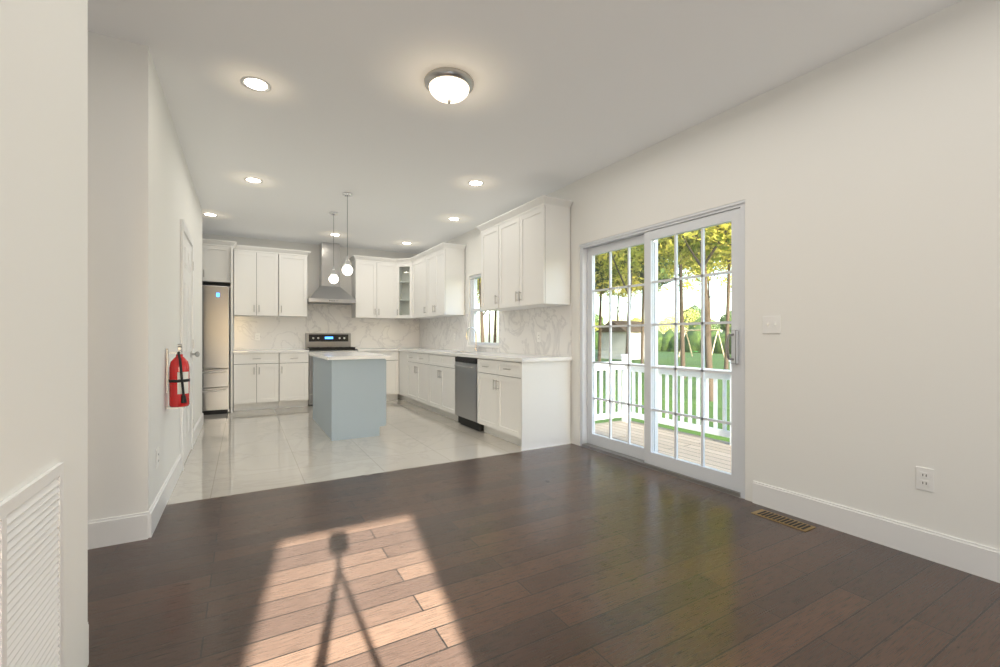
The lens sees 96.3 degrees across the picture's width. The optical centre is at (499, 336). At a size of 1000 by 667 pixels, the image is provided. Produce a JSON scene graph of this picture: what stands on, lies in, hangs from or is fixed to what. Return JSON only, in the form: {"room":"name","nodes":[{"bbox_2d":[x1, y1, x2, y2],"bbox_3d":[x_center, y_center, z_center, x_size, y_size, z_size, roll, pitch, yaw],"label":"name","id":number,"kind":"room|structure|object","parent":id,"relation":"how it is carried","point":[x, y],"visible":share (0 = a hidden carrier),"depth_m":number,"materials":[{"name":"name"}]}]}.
{"room":"kitchen","nodes":[
{"label":"kitchen","id":0,"kind":"room"},
{"bbox_2d":[88,31,111,520],"bbox_3d":[-3.385,-0.250,1.755,2.910,2.740,0.130,0,0,-30],"label":"wall","id":1,"kind":"structure","parent":0,"point":[99,45],"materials":[{"name":"white paint"}]},
{"bbox_2d":[88,508,153,549],"bbox_3d":[-3.226,1.046,1.763,2.954,0.147,0.014,0,0,-30],"label":"baseboard","id":2,"kind":"structure","parent":1,"relation":"attached to","point":[105,532],"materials":[{"name":"white wood"}]},
{"bbox_2d":[0,0,201,666],"bbox_3d":[-2.406,-0.250,3.145,0.130,2.740,5.950,0,0,-30],"label":"wall","id":3,"kind":"structure","parent":0,"point":[43,236],"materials":[{"name":"white paint"}]},
{"bbox_2d":[0,462,63,666],"bbox_3d":[-1.074,0.725,0.964,0.012,0.730,0.740,0,0,-30],"label":"air vent","id":4,"kind":"object","parent":3,"relation":"in","point":[31,573],"depth_m":1.11,"materials":[{"name":"white"}]},
{"bbox_2d":[88,624,88,663],"bbox_3d":[-1.191,1.046,1.037,0.144,0.147,1.084,0,0,-30],"label":"baseboard","id":5,"kind":"structure","parent":3,"relation":"attached to","point":[88,643],"depth_m":1.53,"materials":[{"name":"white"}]},
{"bbox_2d":[156,447,158,467],"bbox_3d":[-2.100,0.740,2.750,0.008,0.115,0.070,0,0,-30],"label":"electrical outlet","id":6,"kind":"object","parent":3,"relation":"attached to","point":[157,457],"depth_m":2.73,"materials":[{"name":"white plastic"}]},
{"bbox_2d":[150,454,181,530],"bbox_3d":[-2.310,1.046,3.123,0.014,0.147,1.404,0,0,-30],"label":"baseboard","id":7,"kind":"structure","parent":3,"relation":"attached to","point":[159,504],"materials":[{"name":"white wood"}]},
{"bbox_2d":[166,344,189,408],"bbox_3d":[-2.231,0.270,3.110,0.132,0.444,0.175,0,0,-30],"label":"fire extinguisher","id":8,"kind":"object","parent":3,"relation":"attached to","point":[178,379],"depth_m":3.06,"materials":[{"name":"red metal"}]},
{"bbox_2d":[180,219,199,470],"bbox_3d":[-2.861,0.068,4.158,0.083,2.105,0.910,0,0,-30],"label":"door","id":9,"kind":"structure","parent":3,"relation":"in","point":[187,326],"depth_m":4.15,"materials":[{"name":"white wood"}]},
{"bbox_2d":[194,413,202,443],"bbox_3d":[-3.474,1.046,5.155,0.014,0.147,1.400,0,0,-30],"label":"baseboard","id":10,"kind":"structure","parent":3,"relation":"attached to","point":[197,428],"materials":[{"name":"white wood"}]},
{"bbox_2d":[202,234,419,406],"bbox_3d":[-3.580,-0.250,7.699,4.840,2.740,0.120,0,0,-30],"label":"wall","id":11,"kind":"structure","parent":0,"point":[313,260],"depth_m":7.81,"materials":[{"name":"white paint"}]},
{"bbox_2d":[202,238,310,412],"bbox_3d":[-3.975,-0.151,7.012,1.870,2.542,0.650,0,0,-30],"label":"upper cabinet","id":12,"kind":"object","parent":11,"relation":"attached to","point":[263,281],"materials":[{"name":"white wood"}]},
{"bbox_2d":[234,304,418,349],"bbox_3d":[-2.945,-0.235,7.987,3.148,0.890,0.010,0,0,-30],"label":"backsplash","id":13,"kind":"structure","parent":11,"relation":"attached to","point":[276,333],"depth_m":7.88,"materials":[{"name":"stone"}]},
{"bbox_2d":[255,334,259,339],"bbox_3d":[-3.993,0.000,7.375,0.070,0.115,0.008,0,0,-30],"label":"outlet","id":14,"kind":"object","parent":13,"relation":"attached to","point":[257,336],"depth_m":7.37,"materials":[{"name":"white plastic"}]},
{"bbox_2d":[307,242,355,304],"bbox_3d":[-2.913,-1.097,7.707,0.745,1.040,0.504,0,0,-30],"label":"range hood","id":15,"kind":"object","parent":11,"relation":"attached to","point":[327,291],"depth_m":7.66,"materials":[{"name":"silver metal"}]},
{"bbox_2d":[167,398,571,504],"bbox_3d":[-2.399,1.145,5.598,4.600,0.050,4.700,0,0,-30],"label":"floor","id":16,"kind":"structure","parent":0,"point":[239,452],"depth_m":4.46,"materials":[{"name":"tile"}]},
{"bbox_2d":[202,285,229,414],"bbox_3d":[-4.423,0.190,6.677,0.680,1.860,0.776,0,0,-30],"label":"refrigerator","id":17,"kind":"object","parent":16,"relation":"on","point":[215,349],"depth_m":6.47,"materials":[{"name":"silver metal"}]},
{"bbox_2d":[233,349,308,410],"bbox_3d":[-3.670,0.665,7.194,1.050,0.910,0.637,0,0,-30],"label":"base cabinet","id":18,"kind":"object","parent":16,"relation":"on","point":[262,379],"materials":[{"name":"white wood"}]},
{"bbox_2d":[305,333,356,405],"bbox_3d":[-2.874,0.525,7.639,0.755,1.190,0.646,0,0,-30],"label":"range","id":19,"kind":"object","parent":16,"relation":"on","point":[327,342],"depth_m":7.72,"materials":[{"name":"silver metal"}]},
{"bbox_2d":[313,356,385,440],"bbox_3d":[-1.914,0.683,5.634,0.629,0.875,1.504,0,0,-30],"label":"kitchen island","id":20,"kind":"object","parent":16,"relation":"on","point":[349,395],"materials":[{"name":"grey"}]},
{"bbox_2d":[309,352,391,359],"bbox_3d":[-1.926,0.228,5.627,0.690,0.035,1.580,0,0,-30],"label":"island countertop","id":21,"kind":"structure","parent":20,"relation":"on","point":[324,355],"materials":[{"name":"white stone"}]},
{"bbox_2d":[357,348,396,399],"bbox_3d":[-2.256,0.665,8.004,0.670,0.910,0.637,0,0,-30],"label":"base cabinet","id":22,"kind":"object","parent":16,"relation":"on","point":[391,364],"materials":[{"name":"white wood"}]},
{"bbox_2d":[454,356,483,430],"bbox_3d":[-0.188,0.684,5.666,0.634,0.872,0.616,0,0,-30],"label":"dishwasher","id":23,"kind":"object","parent":16,"relation":"on","point":[466,390],"depth_m":5.50,"materials":[{"name":"silver metal"}]},
{"bbox_2d":[397,327,571,450],"bbox_3d":[-0.684,0.488,6.566,0.630,1.264,4.695,0,0,-30],"label":"cabinet","id":24,"kind":"object","parent":16,"relation":"on","point":[524,401],"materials":[{"name":"white wood"}]},
{"bbox_2d":[88,0,961,253],"bbox_3d":[-1.764,-1.670,2.678,6.600,0.100,10.600,0,0,-30],"label":"ceiling","id":25,"kind":"structure","parent":0,"point":[563,93],"depth_m":2.92,"materials":[{"name":"white paint"}]},
{"bbox_2d":[202,213,217,216],"bbox_3d":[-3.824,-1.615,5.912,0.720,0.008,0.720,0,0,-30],"label":"recessed light","id":26,"kind":"object","parent":25,"relation":"in","point":[211,214],"depth_m":5.90,"materials":[{"name":"white plastic"}]},
{"bbox_2d":[244,177,262,183],"bbox_3d":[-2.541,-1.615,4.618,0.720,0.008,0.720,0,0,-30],"label":"recessed light","id":27,"kind":"object","parent":25,"relation":"in","point":[253,180],"depth_m":4.62,"materials":[{"name":"white"}]},
{"bbox_2d":[240,76,271,92],"bbox_3d":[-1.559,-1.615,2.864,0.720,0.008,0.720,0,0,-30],"label":"recessed light","id":28,"kind":"object","parent":25,"relation":"in","point":[256,84],"depth_m":2.86,"materials":[{"name":"white plastic"}]},
{"bbox_2d":[329,212,337,282],"bbox_3d":[-2.166,-1.158,5.835,0.116,0.922,0.116,0,0,-30],"label":"pendant light","id":29,"kind":"object","parent":25,"relation":"hanging from","point":[333,277],"depth_m":5.80,"materials":[{"name":"white glass"}]},
{"bbox_2d":[342,192,352,274],"bbox_3d":[-1.724,-1.158,5.063,0.116,0.922,0.116,0,0,-30],"label":"pendant light","id":30,"kind":"object","parent":25,"relation":"hanging from","point":[347,269],"depth_m":5.04,"materials":[{"name":"white glass"}]},
{"bbox_2d":[424,67,473,103],"bbox_3d":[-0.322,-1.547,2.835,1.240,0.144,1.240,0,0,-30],"label":"flush-mount ceiling light","id":31,"kind":"object","parent":25,"relation":"attached to","point":[449,85],"depth_m":2.75,"materials":[{"name":"white glass"}]},
{"bbox_2d":[448,217,460,220],"bbox_3d":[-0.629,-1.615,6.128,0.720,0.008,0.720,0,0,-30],"label":"recessed light","id":32,"kind":"object","parent":25,"relation":"in","point":[453,218],"depth_m":6.14,"materials":[{"name":"white plastic"}]},
{"bbox_2d":[467,180,483,185],"bbox_3d":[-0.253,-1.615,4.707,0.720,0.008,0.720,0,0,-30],"label":"recessed light","id":33,"kind":"object","parent":25,"relation":"in","point":[475,183],"depth_m":4.71,"materials":[{"name":"white plastic"}]},
{"bbox_2d":[87,444,999,666],"bbox_3d":[-0.596,1.145,0.638,6.400,0.050,5.700,0,0,-30],"label":"floor","id":34,"kind":"structure","parent":0,"point":[571,555],"depth_m":2.04,"materials":[{"name":"brown wood"}]},
{"bbox_2d":[751,509,815,531],"bbox_3d":[1.726,1.117,2.740,0.120,0.006,0.320,0,0,-30],"label":"floor vent","id":35,"kind":"object","parent":34,"relation":"in","point":[798,525],"depth_m":2.72,"materials":[{"name":"brown metal"}]},
{"bbox_2d":[420,0,999,549],"bbox_3d":[1.074,-0.250,4.303,0.140,2.740,10.600,0,0,-30],"label":"wall","id":36,"kind":"structure","parent":0,"point":[864,182],"depth_m":2.49,"materials":[{"name":"white paint"}]},
{"bbox_2d":[402,243,465,318],"bbox_3d":[-1.180,-0.881,7.659,0.405,1.082,1.914,0,0,-30],"label":"upper cabinet","id":37,"kind":"object","parent":36,"relation":"attached to","point":[433,280],"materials":[{"name":"white wood"}]},
{"bbox_2d":[467,274,498,347],"bbox_3d":[-0.210,-0.390,6.483,0.140,1.076,0.980,0,0,-30],"label":"kitchen window","id":38,"kind":"structure","parent":36,"relation":"in","point":[474,309],"depth_m":6.82,"materials":[{"name":"white plastic"}]},
{"bbox_2d":[419,304,571,356],"bbox_3d":[-0.411,-0.070,6.742,0.010,0.560,4.669,0,0,-30],"label":"backsplash","id":39,"kind":"structure","parent":36,"relation":"attached to","point":[519,330],"depth_m":5.59,"materials":[{"name":"stone"}]},
{"bbox_2d":[537,332,540,341],"bbox_3d":[0.453,0.000,5.215,0.008,0.115,0.070,0,0,-30],"label":"outlet","id":40,"kind":"object","parent":39,"relation":"attached to","point":[538,336],"depth_m":5.21,"materials":[{"name":"white plastic"}]},
{"bbox_2d":[476,195,572,310],"bbox_3d":[0.227,-0.881,5.229,0.380,1.082,1.480,0,0,-30],"label":"upper cabinet","id":41,"kind":"object","parent":36,"relation":"attached to","point":[525,255],"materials":[{"name":"white wood"}]},
{"bbox_2d":[579,200,744,498],"bbox_3d":[1.290,0.086,3.873,0.227,2.068,1.756,0,0,-30],"label":"sliding door","id":42,"kind":"structure","parent":36,"relation":"in","point":[647,455],"depth_m":3.74,"materials":[{"name":"white plastic"}]},
{"bbox_2d":[763,316,780,333],"bbox_3d":[1.771,-0.080,2.927,0.015,0.115,0.115,0,0,-30],"label":"light switch","id":43,"kind":"object","parent":36,"relation":"attached to","point":[771,324],"depth_m":2.93,"materials":[{"name":"white plastic"}]},
{"bbox_2d":[752,481,999,582],"bbox_3d":[2.652,1.046,1.392,0.014,0.147,3.780,0,0,-30],"label":"baseboard","id":44,"kind":"structure","parent":36,"relation":"attached to","point":[979,560],"depth_m":2.39,"materials":[{"name":"white wood"}]},
{"bbox_2d":[916,466,933,491],"bbox_3d":[2.152,0.720,2.269,0.008,0.115,0.070,0,0,-30],"label":"electrical outlet","id":45,"kind":"object","parent":36,"relation":"attached to","point":[925,479],"depth_m":2.27,"materials":[{"name":"white plastic"}]},
{"label":"outside","id":46,"kind":"structure","parent":0,"visible":0},
{"bbox_2d":[477,222,743,498],"bbox_3d":[44.673,-5.199,45.906,116.840,17.519,115.268,0,0,-30],"label":"outdoor backdrop","id":47,"kind":"structure","parent":46,"point":[685,436],"depth_m":13.88,"materials":[{"name":"plant"}]}
]}

